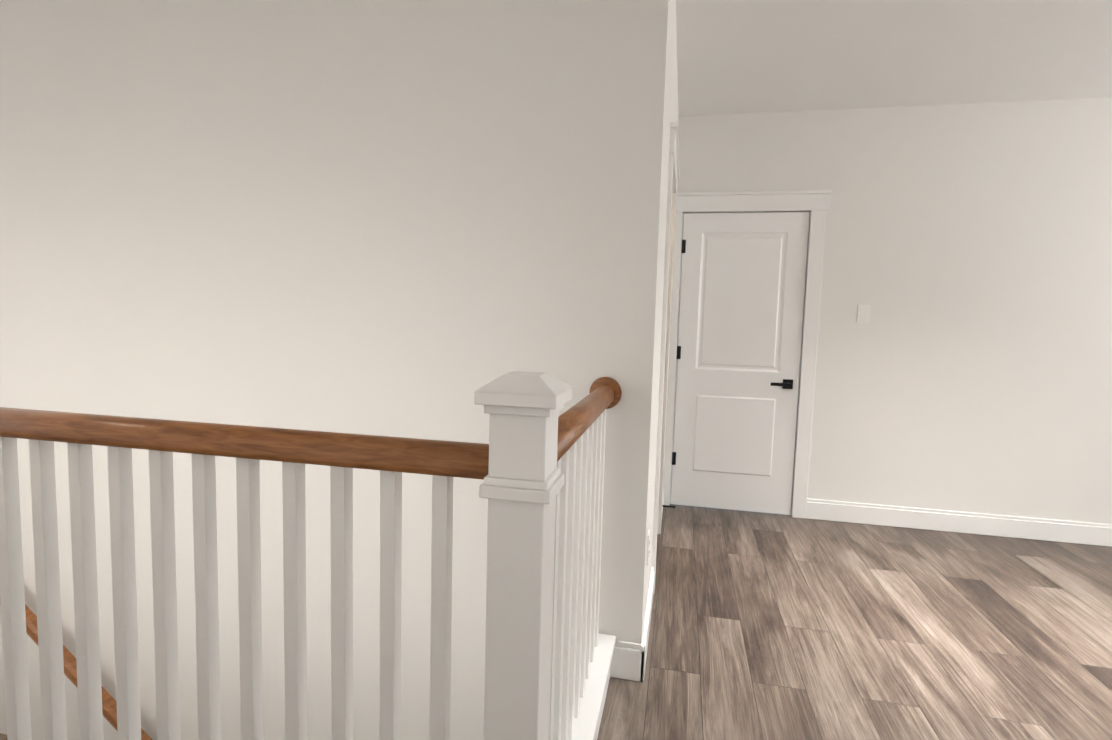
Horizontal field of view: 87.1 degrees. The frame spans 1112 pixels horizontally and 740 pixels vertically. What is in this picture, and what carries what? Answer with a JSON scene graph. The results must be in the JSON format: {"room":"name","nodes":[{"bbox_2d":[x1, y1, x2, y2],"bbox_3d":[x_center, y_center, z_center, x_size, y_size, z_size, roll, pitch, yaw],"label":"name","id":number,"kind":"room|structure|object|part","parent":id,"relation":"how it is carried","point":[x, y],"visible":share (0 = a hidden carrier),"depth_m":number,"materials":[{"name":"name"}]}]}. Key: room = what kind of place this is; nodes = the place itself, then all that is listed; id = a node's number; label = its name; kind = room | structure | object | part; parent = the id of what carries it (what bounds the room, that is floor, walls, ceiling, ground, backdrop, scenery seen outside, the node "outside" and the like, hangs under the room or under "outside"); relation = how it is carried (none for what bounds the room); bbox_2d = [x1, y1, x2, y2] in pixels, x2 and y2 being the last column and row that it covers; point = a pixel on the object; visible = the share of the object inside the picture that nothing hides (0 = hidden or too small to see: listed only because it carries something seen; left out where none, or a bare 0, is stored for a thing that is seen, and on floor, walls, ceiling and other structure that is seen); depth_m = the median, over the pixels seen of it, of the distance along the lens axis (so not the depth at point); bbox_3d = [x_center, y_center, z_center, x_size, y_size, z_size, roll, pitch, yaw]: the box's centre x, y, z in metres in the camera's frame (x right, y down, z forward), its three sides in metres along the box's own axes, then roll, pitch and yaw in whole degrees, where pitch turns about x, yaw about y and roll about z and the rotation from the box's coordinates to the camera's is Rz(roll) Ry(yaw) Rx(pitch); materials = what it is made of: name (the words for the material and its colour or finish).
{"room":"stair landing","nodes":[
{"label":"stair landing","id":0,"kind":"room"},
{"bbox_2d":[0,0,669,739],"bbox_3d":[-3.295,1.107,2.952,7.380,5.670,0.120,3,5,12],"label":"wall","id":1,"kind":"structure","parent":0,"point":[412,218],"depth_m":2.26,"materials":[{"name":"paint"}]},
{"bbox_2d":[651,122,831,593],"bbox_3d":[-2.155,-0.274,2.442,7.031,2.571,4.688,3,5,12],"label":"door frame","id":2,"kind":"structure","parent":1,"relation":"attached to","point":[815,203],"depth_m":3.84,"materials":[{"name":"paint"}]},
{"bbox_2d":[610,490,1111,681],"bbox_3d":[-0.795,1.004,2.245,12.550,0.135,4.380,3,5,12],"label":"baseboard","id":3,"kind":"structure","parent":1,"relation":"attached to","point":[628,661],"depth_m":3.69,"materials":[{"name":"paint"}]},
{"bbox_2d":[644,0,677,619],"bbox_3d":[0.516,-0.302,3.089,0.120,2.670,1.980,3,5,12],"label":"wall","id":4,"kind":"structure","parent":0,"point":[671,111],"depth_m":2.39,"materials":[{"name":"paint"}]},
{"bbox_2d":[646,529,649,565],"bbox_3d":[0.352,0.674,2.226,0.008,0.115,0.070,3,5,12],"label":"outlet","id":5,"kind":"object","parent":4,"relation":"attached to","point":[648,545],"visible":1,"depth_m":2.20,"materials":[{"name":"plastic"}]},
{"bbox_2d":[597,504,1111,739],"bbox_3d":[-0.800,1.196,2.261,12.790,0.250,4.620,3,5,12],"label":"floor","id":6,"kind":"structure","parent":0,"point":[768,626],"depth_m":2.45,"materials":[{"name":"brown wood"}]},
{"bbox_2d":[0,371,587,739],"bbox_3d":[-1.907,0.511,1.435,3.906,1.187,0.142,3,5,12],"label":"stair railing","id":7,"kind":"object","parent":6,"relation":"on","point":[536,464],"depth_m":1.13,"materials":[{"name":"paint"}]},
{"bbox_2d":[576,377,621,739],"bbox_3d":[0.055,0.567,1.605,0.137,1.160,0.998,3,5,12],"label":"stair railing","id":8,"kind":"object","parent":6,"relation":"on","point":[594,652],"depth_m":1.79,"materials":[{"name":"paint"}]},
{"bbox_3d":[-1.734,0.039,1.895,3.778,0.112,1.112,3,5,12],"label":"handrail wood","id":9,"kind":"part","parent":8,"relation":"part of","materials":[{"name":"brown wood"}]},
{"bbox_2d":[676,0,1111,115],"bbox_3d":[-0.720,-1.638,2.023,12.790,0.100,4.620,3,5,12],"label":"ceiling","id":10,"kind":"structure","parent":0,"point":[745,56],"depth_m":2.95,"materials":[{"name":"paint"}]},
{"bbox_2d":[677,97,1111,523],"bbox_3d":[2.331,-0.308,3.771,7.440,2.670,0.120,3,5,12],"label":"wall","id":11,"kind":"structure","parent":0,"point":[967,253],"depth_m":3.67,"materials":[{"name":"paint"}]},
{"bbox_2d":[671,212,809,514],"bbox_3d":[1.224,-0.038,3.964,0.811,2.022,0.093,3,5,12],"label":"door","id":12,"kind":"structure","parent":11,"relation":"in","point":[742,289],"depth_m":3.97,"materials":[{"name":"paint"}]},
{"bbox_2d":[857,305,870,322],"bbox_3d":[1.986,-0.363,3.774,0.075,0.115,0.012,3,5,12],"label":"light switch","id":13,"kind":"object","parent":11,"relation":"attached to","point":[863,314],"visible":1,"depth_m":3.77,"materials":[{"name":"plastic"}]},
{"bbox_3d":[-1.912,4.106,2.314,3.920,0.120,1.230,3,5,12],"label":"floor","id":14,"kind":"structure","parent":0,"visible":0},
{"bbox_2d":[0,733,6,739],"bbox_3d":[-1.884,2.646,2.184,3.694,2.808,1.006,3,5,12],"label":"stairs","id":15,"kind":"structure","parent":14,"relation":"on","point":[3,736],"depth_m":2.77,"materials":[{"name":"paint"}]}
]}

